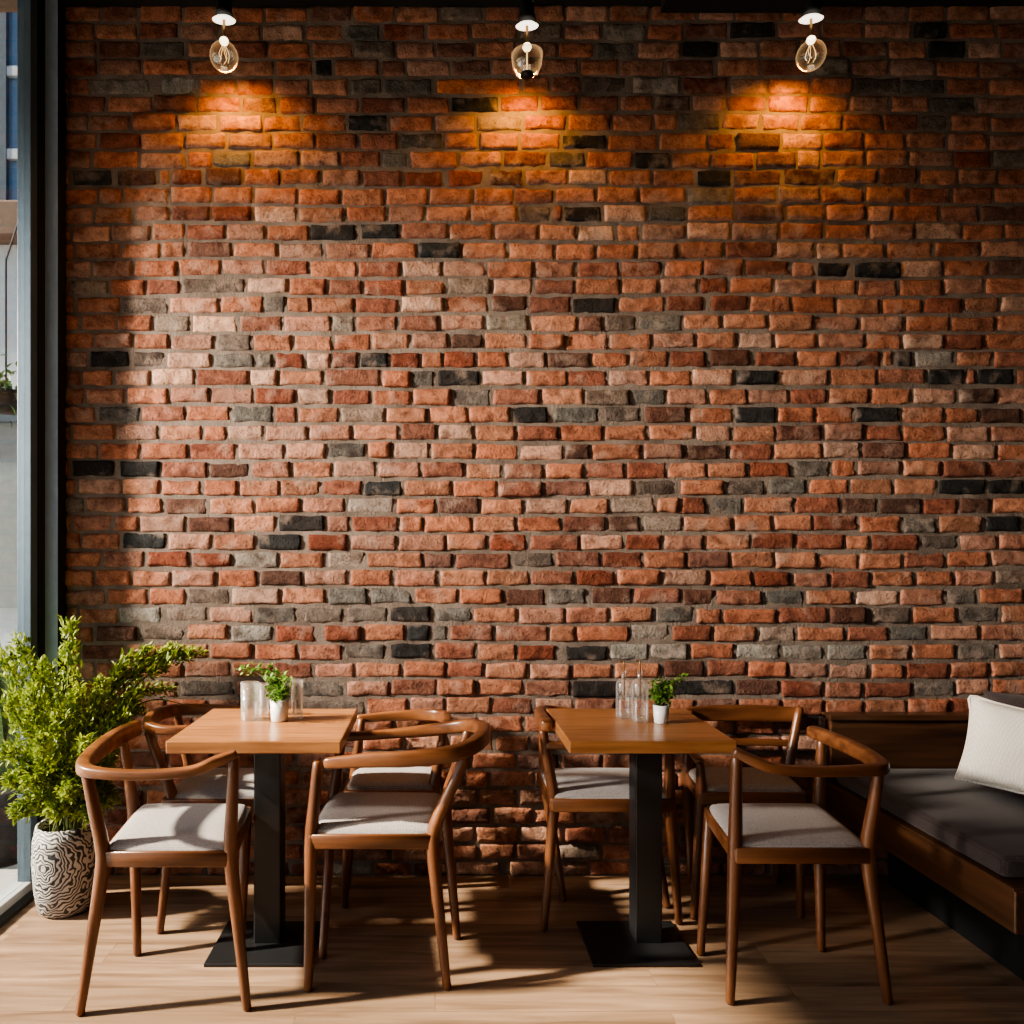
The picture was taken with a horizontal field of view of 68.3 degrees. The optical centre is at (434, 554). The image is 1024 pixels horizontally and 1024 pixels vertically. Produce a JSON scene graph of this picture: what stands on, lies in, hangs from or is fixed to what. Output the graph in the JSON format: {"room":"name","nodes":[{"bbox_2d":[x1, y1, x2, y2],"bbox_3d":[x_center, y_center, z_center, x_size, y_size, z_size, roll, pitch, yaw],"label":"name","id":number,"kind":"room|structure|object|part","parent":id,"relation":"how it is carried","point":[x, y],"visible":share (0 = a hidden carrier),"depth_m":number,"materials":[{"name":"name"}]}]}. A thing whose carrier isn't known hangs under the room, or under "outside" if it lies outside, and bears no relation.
{"room":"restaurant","nodes":[
{"label":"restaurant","id":0,"kind":"room"},
{"bbox_2d":[0,875,1023,1023],"bbox_3d":[0.520,1.375,0.685,4.360,0.060,4.970,0,0,0],"label":"floor","id":1,"kind":"structure","parent":0,"point":[381,965],"depth_m":2.46,"materials":[{"name":"brown wood"}]},
{"bbox_2d":[0,614,207,918],"bbox_3d":[-1.272,0.785,2.829,0.507,1.120,0.707,0,0,24],"label":"potted plant","id":2,"kind":"object","parent":1,"relation":"on","point":[63,857],"visible":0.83,"depth_m":2.74,"materials":[{"name":"green plant"}]},
{"bbox_3d":[-1.452,0.683,2.813,0.009,0.751,0.225,0,0,31],"label":"stem","id":3,"kind":"part","parent":2,"relation":"part of","materials":[{"name":"green plant"}]},
{"bbox_3d":[-1.456,0.703,2.744,0.102,0.710,0.251,0,0,0],"label":"stem","id":4,"kind":"part","parent":2,"relation":"part of","materials":[{"name":"green plant"}]},
{"bbox_3d":[-1.409,0.758,2.682,0.068,0.600,0.267,0,0,0],"label":"stem","id":5,"kind":"part","parent":2,"relation":"part of","materials":[{"name":"green plant"}]},
{"bbox_3d":[-1.363,0.837,2.659,0.009,0.443,0.333,0,0,-17],"label":"stem","id":6,"kind":"part","parent":2,"relation":"part of","materials":[{"name":"green plant"}]},
{"bbox_3d":[-1.333,0.801,2.696,0.009,0.515,0.339,0,0,-23],"label":"stem","id":7,"kind":"part","parent":2,"relation":"part of","materials":[{"name":"green plant"}]},
{"bbox_2d":[31,818,95,918],"bbox_3d":[-1.405,1.183,2.860,0.240,0.325,0.240,0,0,0],"label":"pot","id":8,"kind":"object","parent":2,"relation":"on","point":[63,857],"depth_m":2.76,"materials":[{"name":"ceramic"}]},
{"bbox_3d":[-1.339,0.970,2.711,0.010,0.178,0.228,0,0,-12],"label":"stem","id":9,"kind":"part","parent":2,"relation":"part of","materials":[{"name":"green plant"}]},
{"bbox_3d":[-1.400,0.657,2.855,0.010,0.801,0.052,0,0,0],"label":"stem","id":10,"kind":"part","parent":2,"relation":"part of","materials":[{"name":"green plant"}]},
{"bbox_3d":[-1.277,0.974,2.720,0.181,0.170,0.203,0,0,0],"label":"stem","id":11,"kind":"part","parent":2,"relation":"part of","materials":[{"name":"green plant"}]},
{"bbox_3d":[-1.308,0.765,2.796,0.161,0.586,0.096,0,0,0],"label":"stem","id":12,"kind":"part","parent":2,"relation":"part of","materials":[{"name":"green plant"}]},
{"bbox_3d":[-1.334,0.749,2.876,0.234,0.619,0.091,0,0,0],"label":"stem","id":13,"kind":"part","parent":2,"relation":"part of","materials":[{"name":"green plant"}]},
{"bbox_3d":[-1.258,0.752,2.922,0.355,0.612,0.099,0,0,0],"label":"stem","id":14,"kind":"part","parent":2,"relation":"part of","materials":[{"name":"green plant"}]},
{"bbox_3d":[-1.258,0.793,2.937,0.367,0.531,0.168,0,0,0],"label":"stem","id":15,"kind":"part","parent":2,"relation":"part of","materials":[{"name":"green plant"}]},
{"bbox_3d":[-1.238,0.716,2.924,0.410,0.685,0.194,0,0,0],"label":"stem","id":16,"kind":"part","parent":2,"relation":"part of","materials":[{"name":"green plant"}]},
{"bbox_3d":[-1.219,0.724,2.947,0.461,0.668,0.168,0,0,0],"label":"stem","id":17,"kind":"part","parent":2,"relation":"part of","materials":[{"name":"green plant"}]},
{"bbox_3d":[-1.202,0.814,2.923,0.383,0.490,0.157,0,0,0],"label":"stem","id":18,"kind":"part","parent":2,"relation":"part of","materials":[{"name":"green plant"}]},
{"bbox_3d":[-1.166,0.725,2.932,0.453,0.667,0.218,0,0,0],"label":"stem","id":19,"kind":"part","parent":2,"relation":"part of","materials":[{"name":"green plant"}]},
{"bbox_2d":[75,720,251,1016],"bbox_3d":[-0.829,0.964,2.445,0.572,0.766,0.534,0,0,0],"label":"dining chair","id":20,"kind":"object","parent":1,"relation":"on","point":[165,834],"visible":1,"depth_m":2.23,"materials":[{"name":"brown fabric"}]},
{"bbox_3d":[-1.012,0.991,2.218,0.091,0.711,0.077,0,0,0],"label":"leg","id":21,"kind":"part","parent":20,"relation":"part of","materials":[{"name":"brown wood"}]},
{"bbox_3d":[-1.032,0.991,2.577,0.059,0.711,0.151,0,0,-44],"label":"leg","id":22,"kind":"part","parent":20,"relation":"part of","materials":[{"name":"brown wood"}]},
{"bbox_3d":[-0.949,0.620,2.355,0.698,0.078,0.349,0,0,44],"label":"rail","id":23,"kind":"part","parent":20,"relation":"part of","materials":[{"name":"brown wood"}]},
{"bbox_3d":[-0.817,0.869,2.422,0.409,0.033,0.395,0,0,0],"label":"seat","id":24,"kind":"part","parent":20,"relation":"part of","materials":[{"name":"grey fabric"}]},
{"bbox_3d":[-0.818,0.902,2.422,0.436,0.048,0.407,0,0,0],"label":"seat frame","id":25,"kind":"part","parent":20,"relation":"part of","materials":[{"name":"brown wood"}]},
{"bbox_3d":[-0.586,0.974,2.233,0.093,0.744,0.042,0,0,15],"label":"leg","id":26,"kind":"part","parent":20,"relation":"part of","materials":[{"name":"brown wood"}]},
{"bbox_3d":[-0.655,1.114,2.568,0.040,0.442,0.103,0,0,0],"label":"leg","id":27,"kind":"part","parent":20,"relation":"part of","materials":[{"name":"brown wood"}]},
{"bbox_2d":[143,703,258,933],"bbox_3d":[-0.858,0.972,2.884,0.509,0.750,0.461,0,0,0],"label":"dining chair","id":28,"kind":"object","parent":1,"relation":"on","point":[210,786],"visible":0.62,"depth_m":2.73,"materials":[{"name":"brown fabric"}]},
{"bbox_3d":[-0.990,0.990,2.724,0.123,0.712,0.092,0,0,44],"label":"leg","id":29,"kind":"part","parent":28,"relation":"part of","materials":[{"name":"brown wood"}]},
{"bbox_3d":[-1.040,0.991,3.043,0.146,0.712,0.043,0,0,14],"label":"leg","id":30,"kind":"part","parent":28,"relation":"part of","materials":[{"name":"brown wood"}]},
{"bbox_3d":[-0.949,0.628,2.943,0.300,0.061,0.486,0,0,23],"label":"rail","id":31,"kind":"part","parent":28,"relation":"part of","materials":[{"name":"brown wood"}]},
{"bbox_3d":[-0.797,0.902,2.875,0.388,0.048,0.363,0,0,0],"label":"seat frame","id":32,"kind":"part","parent":28,"relation":"part of","materials":[{"name":"brown wood"}]},
{"bbox_3d":[-0.798,0.869,2.875,0.371,0.033,0.350,0,0,0],"label":"seat","id":33,"kind":"part","parent":28,"relation":"part of","materials":[{"name":"grey fabric"}]},
{"bbox_2d":[166,709,356,966],"bbox_3d":[-0.579,0.969,2.642,0.558,0.752,0.510,0,0,0],"label":"pedestal table","id":34,"kind":"object","parent":1,"relation":"on","point":[271,940],"visible":0.86,"depth_m":2.58,"materials":[{"name":"brown wood"}]},
{"bbox_2d":[241,681,258,720],"bbox_3d":[-0.666,0.525,2.699,0.066,0.135,0.066,0,0,0],"label":"glass","id":35,"kind":"object","parent":34,"relation":"on","point":[243,681],"visible":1,"depth_m":2.69,"materials":[{"name":"clear glass"}]},
{"bbox_3d":[-0.580,1.339,2.590,0.350,0.012,0.290,0,0,0],"label":"plate","id":36,"kind":"part","parent":34,"relation":"part of","materials":[{"name":"black metal"}]},
{"bbox_2d":[236,661,291,721],"bbox_3d":[-0.605,0.488,2.697,0.217,0.210,0.118,0,0,33],"label":"potted herb","id":37,"kind":"object","parent":34,"relation":"on","point":[279,702],"visible":1,"depth_m":2.67,"materials":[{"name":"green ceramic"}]},
{"bbox_2d":[270,698,288,721],"bbox_3d":[-0.556,0.555,2.683,0.068,0.076,0.068,0,0,0],"label":"pot","id":38,"kind":"object","parent":37,"relation":"on","point":[279,709],"depth_m":2.66,"materials":[{"name":"ceramic"}]},
{"bbox_2d":[259,682,268,715],"bbox_3d":[-0.634,0.534,2.782,0.038,0.117,0.038,0,0,0],"label":"glass","id":39,"kind":"object","parent":34,"relation":"on","point":[263,682],"visible":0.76,"depth_m":2.78,"materials":[{"name":"clear glass"}]},
{"bbox_2d":[291,679,302,718],"bbox_3d":[-0.503,0.524,2.732,0.044,0.136,0.044,0,0,0],"label":"glass","id":40,"kind":"object","parent":34,"relation":"on","point":[301,679],"visible":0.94,"depth_m":2.73,"materials":[{"name":"clear glass"}]},
{"bbox_2d":[342,709,451,911],"bbox_3d":[-0.150,0.988,2.954,0.436,0.716,0.323,0,0,0],"label":"dining chair","id":41,"kind":"object","parent":1,"relation":"on","point":[407,779],"visible":0.65,"depth_m":2.88,"materials":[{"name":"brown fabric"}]},
{"bbox_3d":[-0.334,1.120,2.841,0.039,0.452,0.067,0,0,-41],"label":"leg","id":42,"kind":"part","parent":41,"relation":"part of","materials":[{"name":"brown wood"}]},
{"bbox_3d":[-0.322,1.006,3.037,0.091,0.680,0.050,0,0,-30],"label":"leg","id":43,"kind":"part","parent":41,"relation":"part of","materials":[{"name":"brown wood"}]},
{"bbox_3d":[-0.161,0.869,2.930,0.345,0.033,0.260,0,0,0],"label":"seat","id":44,"kind":"part","parent":41,"relation":"part of","materials":[{"name":"grey fabric"}]},
{"bbox_3d":[-0.160,0.902,2.930,0.363,0.048,0.276,0,0,0],"label":"seat frame","id":45,"kind":"part","parent":41,"relation":"part of","materials":[{"name":"brown wood"}]},
{"bbox_3d":[-0.128,0.659,2.961,0.391,0.058,0.310,0,0,0],"label":"rail","id":46,"kind":"part","parent":41,"relation":"part of","materials":[{"name":"brown wood"}]},
{"bbox_3d":[0.018,1.000,3.035,0.077,0.690,0.042,0,0,-15],"label":"leg","id":47,"kind":"part","parent":41,"relation":"part of","materials":[{"name":"brown wood"}]},
{"bbox_3d":[0.010,1.000,2.837,0.081,0.690,0.057,0,0,0],"label":"leg","id":48,"kind":"part","parent":41,"relation":"part of","materials":[{"name":"brown wood"}]},
{"bbox_2d":[304,719,490,991],"bbox_3d":[-0.113,0.960,2.535,0.602,0.778,0.469,0,0,0],"label":"dining chair","id":49,"kind":"object","parent":1,"relation":"on","point":[350,820],"visible":0.98,"depth_m":2.37,"materials":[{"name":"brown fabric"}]},
{"bbox_3d":[-0.393,1.001,2.358,0.047,0.690,0.111,0,0,13],"label":"leg","id":50,"kind":"part","parent":49,"relation":"part of","materials":[{"name":"brown wood"}]},
{"bbox_3d":[-0.374,1.007,2.622,0.063,0.683,0.265,0,0,9],"label":"leg","id":51,"kind":"part","parent":49,"relation":"part of","materials":[{"name":"brown wood"}]},
{"bbox_3d":[-0.183,0.902,2.550,0.446,0.048,0.392,0,0,0],"label":"seat frame","id":52,"kind":"part","parent":49,"relation":"part of","materials":[{"name":"brown wood"}]},
{"bbox_3d":[-0.183,0.869,2.550,0.424,0.033,0.380,0,0,0],"label":"seat","id":53,"kind":"part","parent":49,"relation":"part of","materials":[{"name":"grey fabric"}]},
{"bbox_3d":[-0.083,0.625,2.550,0.543,0.109,0.440,0,0,0],"label":"rail","id":54,"kind":"part","parent":49,"relation":"part of","materials":[{"name":"brown wood"}]},
{"bbox_3d":[0.045,0.977,2.356,0.149,0.738,0.090,0,0,0],"label":"leg","id":55,"kind":"part","parent":49,"relation":"part of","materials":[{"name":"brown wood"}]},
{"bbox_3d":[0.065,0.981,2.684,0.113,0.732,0.105,0,0,35],"label":"leg","id":56,"kind":"part","parent":49,"relation":"part of","materials":[{"name":"brown wood"}]},
{"bbox_2d":[534,705,682,930],"bbox_3d":[0.639,0.966,2.884,0.528,0.764,0.456,0,0,0],"label":"dining chair","id":57,"kind":"object","parent":1,"relation":"on","point":[562,789],"visible":0.75,"depth_m":2.71,"materials":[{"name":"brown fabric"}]},
{"bbox_3d":[0.410,0.988,2.721,0.094,0.716,0.052,0,0,-38],"label":"leg","id":58,"kind":"part","parent":57,"relation":"part of","materials":[{"name":"brown wood"}]},
{"bbox_3d":[0.465,0.994,2.977,0.043,0.706,0.161,0,0,-29],"label":"leg","id":59,"kind":"part","parent":57,"relation":"part of","materials":[{"name":"brown wood"}]},
{"bbox_3d":[0.438,0.624,2.901,0.139,0.081,0.496,0,0,22],"label":"rail","id":60,"kind":"part","parent":57,"relation":"part of","materials":[{"name":"brown wood"}]},
{"bbox_3d":[0.630,0.685,2.709,0.466,0.035,0.049,0,0,0],"label":"armrest","id":61,"kind":"part","parent":57,"relation":"part of","materials":[{"name":"brown wood"}]},
{"bbox_3d":[0.640,0.869,2.875,0.440,0.033,0.350,0,0,0],"label":"seat","id":62,"kind":"part","parent":57,"relation":"part of","materials":[{"name":"grey fabric"}]},
{"bbox_3d":[0.640,0.902,2.875,0.451,0.048,0.363,0,0,0],"label":"seat frame","id":63,"kind":"part","parent":57,"relation":"part of","materials":[{"name":"brown wood"}]},
{"bbox_3d":[0.869,1.119,2.943,0.039,0.457,0.194,0,0,-14],"label":"leg","id":64,"kind":"part","parent":57,"relation":"part of","materials":[{"name":"brown wood"}]},
{"bbox_3d":[0.866,1.014,2.725,0.072,0.664,0.045,0,0,0],"label":"leg","id":65,"kind":"part","parent":57,"relation":"part of","materials":[{"name":"brown wood"}]},
{"bbox_2d":[546,709,736,966],"bbox_3d":[0.695,0.969,2.643,0.534,0.752,0.513,0,0,0],"label":"pedestal table","id":66,"kind":"object","parent":1,"relation":"on","point":[645,940],"visible":0.94,"depth_m":2.58,"materials":[{"name":"brown wood"}]},
{"bbox_2d":[616,660,631,718],"bbox_3d":[0.688,0.488,2.732,0.058,0.209,0.058,0,0,0],"label":"glass bottle","id":67,"kind":"object","parent":66,"relation":"on","point":[619,717],"visible":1,"depth_m":2.73,"materials":[{"name":"clear glass"}]},
{"bbox_3d":[0.689,1.339,2.590,0.347,0.012,0.290,0,0,0],"label":"plate","id":68,"kind":"part","parent":66,"relation":"part of","materials":[{"name":"black metal"}]},
{"bbox_2d":[632,660,647,722],"bbox_3d":[0.729,0.483,2.667,0.057,0.220,0.057,0,0,0],"label":"glass bottle","id":69,"kind":"object","parent":66,"relation":"on","point":[639,661],"visible":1,"depth_m":2.67,"materials":[{"name":"clear glass"}]},
{"bbox_2d":[646,673,688,723],"bbox_3d":[0.829,0.507,2.656,0.152,0.173,0.120,0,0,0],"label":"potted herb","id":70,"kind":"object","parent":66,"relation":"on","point":[661,692],"visible":1,"depth_m":2.64,"materials":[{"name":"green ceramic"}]},
{"bbox_2d":[681,704,806,919],"bbox_3d":[1.227,0.983,2.936,0.571,0.727,0.360,0,0,0],"label":"dining chair","id":71,"kind":"object","parent":1,"relation":"on","point":[708,785],"visible":0.71,"depth_m":2.90,"materials":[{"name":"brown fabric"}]},
{"bbox_3d":[1.033,0.991,3.054,0.042,0.710,0.076,0,0,44],"label":"leg","id":72,"kind":"part","parent":71,"relation":"part of","materials":[{"name":"brown wood"}]},
{"bbox_3d":[1.007,0.769,2.925,0.034,0.034,0.268,0,0,9],"label":"armrest","id":73,"kind":"part","parent":71,"relation":"part of","materials":[{"name":"brown wood"}]},
{"bbox_3d":[0.980,1.059,2.785,0.042,0.574,0.083,0,0,45],"label":"leg","id":74,"kind":"part","parent":71,"relation":"part of","materials":[{"name":"brown wood"}]},
{"bbox_3d":[1.268,0.653,3.094,0.490,0.069,0.044,0,0,0],"label":"rail","id":75,"kind":"part","parent":71,"relation":"part of","materials":[{"name":"brown wood"}]},
{"bbox_3d":[1.198,0.869,2.915,0.412,0.033,0.270,0,0,0],"label":"seat","id":76,"kind":"part","parent":71,"relation":"part of","materials":[{"name":"grey fabric"}]},
{"bbox_3d":[1.198,0.902,2.915,0.438,0.048,0.285,0,0,0],"label":"seat frame","id":77,"kind":"part","parent":71,"relation":"part of","materials":[{"name":"brown wood"}]},
{"bbox_3d":[1.448,0.983,3.055,0.124,0.726,0.070,0,0,0],"label":"leg","id":78,"kind":"part","parent":71,"relation":"part of","materials":[{"name":"brown wood"}]},
{"bbox_3d":[1.360,1.120,2.793,0.039,0.451,0.054,0,0,15],"label":"leg","id":79,"kind":"part","parent":71,"relation":"part of","materials":[{"name":"brown wood"}]},
{"bbox_2d":[696,726,892,1005],"bbox_3d":[1.130,0.965,2.440,0.519,0.764,0.446,0,0,0],"label":"dining chair","id":80,"kind":"object","parent":1,"relation":"on","point":[749,833],"visible":1,"depth_m":2.26,"materials":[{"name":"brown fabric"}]},
{"bbox_3d":[0.922,1.115,2.565,0.039,0.465,0.130,0,0,41],"label":"leg","id":81,"kind":"part","parent":80,"relation":"part of","materials":[{"name":"brown wood"}]},
{"bbox_3d":[0.899,0.976,2.261,0.042,0.739,0.067,0,0,45],"label":"leg","id":82,"kind":"part","parent":80,"relation":"part of","materials":[{"name":"brown wood"}]},
{"bbox_3d":[1.123,0.869,2.435,0.429,0.033,0.370,0,0,0],"label":"seat","id":83,"kind":"part","parent":80,"relation":"part of","materials":[{"name":"grey fabric"}]},
{"bbox_3d":[1.123,0.902,2.435,0.456,0.048,0.383,0,0,0],"label":"seat frame","id":84,"kind":"part","parent":80,"relation":"part of","materials":[{"name":"brown wood"}]},
{"bbox_3d":[1.143,0.622,2.440,0.492,0.077,0.446,0,0,0],"label":"rail","id":85,"kind":"part","parent":80,"relation":"part of","materials":[{"name":"brown wood"}]},
{"bbox_3d":[1.323,0.992,2.586,0.045,0.710,0.106,0,0,30],"label":"leg","id":86,"kind":"part","parent":80,"relation":"part of","materials":[{"name":"brown wood"}]},
{"bbox_3d":[1.329,0.996,2.261,0.087,0.700,0.042,0,0,15],"label":"leg","id":87,"kind":"part","parent":80,"relation":"part of","materials":[{"name":"brown wood"}]},
{"bbox_2d":[822,712,1023,980],"bbox_3d":[2.041,0.995,2.610,0.858,0.700,1.040,0,0,0],"label":"wooden bench","id":88,"kind":"object","parent":1,"relation":"on","point":[955,848],"visible":0.77,"depth_m":2.65,"materials":[{"name":"brown wood"}]},
{"bbox_3d":[2.032,0.869,3.100,0.816,0.383,0.050,0,0,0],"label":"panel","id":89,"kind":"part","parent":88,"relation":"part of","materials":[{"name":"brown wood"}]},
{"bbox_3d":[1.634,1.000,2.590,0.032,0.120,1.000,0,0,0],"label":"rail","id":90,"kind":"part","parent":88,"relation":"part of","materials":[{"name":"brown wood"}]},
{"bbox_2d":[836,769,1023,876],"bbox_3d":[2.020,0.900,2.607,0.780,0.066,0.915,0,0,0],"label":"seat cushion","id":91,"kind":"object","parent":88,"relation":"on","point":[980,828],"depth_m":2.54,"materials":[{"name":"grey fabric"}]},
{"bbox_2d":[954,695,1023,794],"bbox_3d":[2.105,0.697,2.619,0.482,0.357,0.188,0,0,35],"label":"throw pillow","id":92,"kind":"object","parent":88,"relation":"on","point":[993,753],"visible":1,"depth_m":2.65,"materials":[{"name":"beige fabric"}]},
{"bbox_2d":[983,690,1023,707],"bbox_3d":[2.360,0.720,2.920,0.360,0.354,0.154,0,0,20],"label":"cushion","id":93,"kind":"object","parent":88,"relation":"on","point":[1009,699],"visible":0.14,"depth_m":2.96,"materials":[{"name":"grey fabric"}]},
{"bbox_2d":[61,0,1023,7],"bbox_3d":[0.515,-2.358,0.775,4.370,0.120,5.150,0,0,0],"label":"ceiling","id":94,"kind":"structure","parent":0,"point":[68,3],"depth_m":3.12,"materials":[{"name":"black paint"}]},
{"bbox_2d":[210,0,237,72],"bbox_3d":[-0.816,-2.087,2.900,0.108,0.428,0.108,0,0,0],"label":"pendant lamp","id":95,"kind":"object","parent":94,"relation":"hanging from","point":[223,13],"visible":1,"depth_m":2.89,"materials":[{"name":"beige"}]},
{"bbox_3d":[-0.816,-2.030,2.900,0.010,0.091,0.010,0,0,-23],"label":"stem","id":96,"kind":"part","parent":95,"relation":"part of","materials":[{"name":"gold metal"}]},
{"bbox_2d":[214,0,233,17],"bbox_3d":[-0.816,-2.120,2.900,0.072,0.075,0.072,0,0,0],"label":"socket","id":97,"kind":"object","parent":95,"relation":"attached to","point":[223,7],"depth_m":2.88,"materials":[{"name":"metal"}]},
{"bbox_3d":[-0.816,-2.070,2.900,0.088,0.036,0.088,0,0,0],"label":"lamp shade","id":98,"kind":"part","parent":95,"relation":"part of","materials":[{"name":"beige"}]},
{"bbox_2d":[512,0,542,79],"bbox_3d":[0.356,-2.072,2.900,0.124,0.458,0.124,0,0,0],"label":"pendant lamp","id":99,"kind":"object","parent":94,"relation":"hanging from","point":[526,21],"visible":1,"depth_m":2.88,"materials":[{"name":"beige"}]},
{"bbox_3d":[0.356,-2.007,2.900,0.010,0.091,0.010,0,0,-23],"label":"stem","id":100,"kind":"part","parent":99,"relation":"part of","materials":[{"name":"gold metal"}]},
{"bbox_2d":[518,0,535,22],"bbox_3d":[0.356,-2.097,2.900,0.072,0.075,0.072,0,0,0],"label":"socket","id":101,"kind":"object","parent":99,"relation":"attached to","point":[527,13],"depth_m":2.88,"materials":[{"name":"metal"}]},
{"bbox_3d":[0.356,-1.917,2.900,0.006,0.098,0.005,0,0,0],"label":"rod","id":102,"kind":"part","parent":99,"relation":"part of","materials":[{"name":"white metal"}]},
{"bbox_3d":[0.356,-2.047,2.900,0.088,0.036,0.088,0,0,0],"label":"lamp shade","id":103,"kind":"part","parent":99,"relation":"part of","materials":[{"name":"beige metal"}]},
{"bbox_3d":[0.356,-1.897,2.900,0.124,0.076,0.124,0,0,0],"label":"lamp shade","id":104,"kind":"part","parent":99,"relation":"part of","materials":[{"name":"clear glass"}]},
{"bbox_2d":[796,0,826,71],"bbox_3d":[1.454,-2.089,2.900,0.108,0.424,0.108,0,0,0],"label":"pendant lamp","id":105,"kind":"object","parent":94,"relation":"hanging from","point":[811,13],"visible":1,"depth_m":2.89,"materials":[{"name":"beige"}]},
{"bbox_3d":[1.454,-2.034,2.900,0.010,0.091,0.010,0,0,23],"label":"stem","id":106,"kind":"part","parent":105,"relation":"part of","materials":[{"name":"gold metal"}]},
{"bbox_2d":[801,0,820,17],"bbox_3d":[1.454,-2.124,2.900,0.072,0.075,0.072,0,0,0],"label":"socket","id":107,"kind":"object","parent":105,"relation":"attached to","point":[809,6],"depth_m":2.88,"materials":[{"name":"metal"}]},
{"bbox_3d":[1.454,-2.074,2.900,0.088,0.036,0.088,0,0,0],"label":"lamp shade","id":108,"kind":"part","parent":105,"relation":"part of","materials":[{"name":"beige metal"}]},
{"bbox_2d":[65,5,1023,875],"bbox_3d":[0.500,-0.522,3.247,4.201,3.734,0.246,0,0,0],"label":"wall","id":109,"kind":"structure","parent":0,"point":[407,369],"depth_m":3.14,"materials":[{"name":"brick"}]},
{"bbox_2d":[0,0,44,927],"bbox_3d":[-1.617,-0.476,0.686,0.105,3.643,4.773,0,0,0],"label":"window","id":110,"kind":"structure","parent":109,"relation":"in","point":[14,898],"depth_m":2.97,"materials":[{"name":"glass"}]},
{"bbox_2d":[0,0,16,11],"bbox_3d":[-2.835,-2.315,-1.400,2.330,0.160,9.200,0,0,0],"label":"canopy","id":111,"kind":"object","parent":110,"relation":"attached to","point":[5,5],"visible":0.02,"depth_m":3.16,"materials":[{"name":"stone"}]},
{"bbox_3d":[-1.635,1.320,0.685,0.070,0.050,4.770,0,0,0],"label":"sill rail","id":112,"kind":"part","parent":110,"relation":"part of","materials":[{"name":"metal"}]},
{"bbox_2d":[45,0,66,816],"bbox_3d":[-1.603,-0.476,3.127,0.114,3.643,0.105,0,0,0],"label":"window frame","id":113,"kind":"structure","parent":109,"relation":"attached to","point":[55,10],"depth_m":3.08,"materials":[{"name":"metal"}]},
{"bbox_2d":[661,0,802,12],"bbox_3d":[1.248,-2.276,3.075,0.620,0.043,0.090,0,0,0],"label":"trim","id":114,"kind":"structure","parent":109,"relation":"attached to","point":[667,6],"depth_m":3.08,"materials":[{"name":"black paint"}]},
{"bbox_2d":[653,703,668,723],"bbox_3d":[0.799,0.561,2.652,0.057,0.064,0.057,0,0,0],"label":"pot","id":115,"kind":"object","parent":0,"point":[660,710],"depth_m":2.63,"materials":[{"name":"ceramic"}]},
{"label":"outside","id":116,"kind":"structure","parent":0,"visible":0},
{"bbox_2d":[0,224,16,426],"bbox_3d":[-2.348,-1.685,5.027,0.554,1.950,2.153,0,0,0],"label":"hanging plant","id":117,"kind":"object","parent":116,"point":[8,396],"visible":0.6,"depth_m":4.16,"materials":[{"name":"green plant"}]},
{"bbox_2d":[0,388,16,414],"bbox_3d":[-2.402,-0.853,4.200,0.220,0.120,0.217,0,0,0],"label":"basket","id":118,"kind":"object","parent":117,"relation":"on","point":[8,401],"depth_m":4.13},
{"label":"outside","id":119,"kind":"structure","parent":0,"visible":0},
{"bbox_2d":[0,864,16,891],"bbox_3d":[-8.830,1.420,6.000,14.340,0.090,32.000,0,0,0],"label":"paving","id":120,"kind":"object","parent":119,"point":[8,875],"depth_m":3.21,"materials":[{"name":"white concrete"}]},
{"bbox_2d":[0,200,16,656],"bbox_3d":[-4.800,-0.765,7.460,3.400,4.280,2.680,0,0,0],"label":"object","id":121,"kind":"object","parent":120,"relation":"on","point":[8,208],"visible":0.02,"depth_m":6.26,"materials":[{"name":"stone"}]},
{"bbox_2d":[0,423,16,607],"bbox_3d":[-3.975,-0.330,6.280,1.250,1.550,0.040,0,0,0],"label":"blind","id":122,"kind":"object","parent":121,"relation":"hanging from","point":[8,434],"depth_m":6.26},
{"bbox_2d":[0,12,16,199],"bbox_3d":[-6.980,-5.655,11.465,5.080,14.000,3.070,0,0,0],"label":"office building","id":123,"kind":"structure","parent":120,"relation":"on","point":[8,20],"depth_m":9.96,"materials":[{"name":"blue glass"}]},
{"bbox_2d":[0,635,16,867],"bbox_3d":[-2.050,0.696,3.580,0.868,1.359,0.708,0,0,0],"label":"plant","id":124,"kind":"object","parent":120,"relation":"on","point":[8,833],"visible":0.12,"depth_m":3.31,"materials":[{"name":"green plant"}]},
{"bbox_3d":[-1.963,1.210,3.400,0.320,0.330,0.320,0,0,0],"label":"pot","id":125,"kind":"part","parent":124,"relation":"part of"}
]}

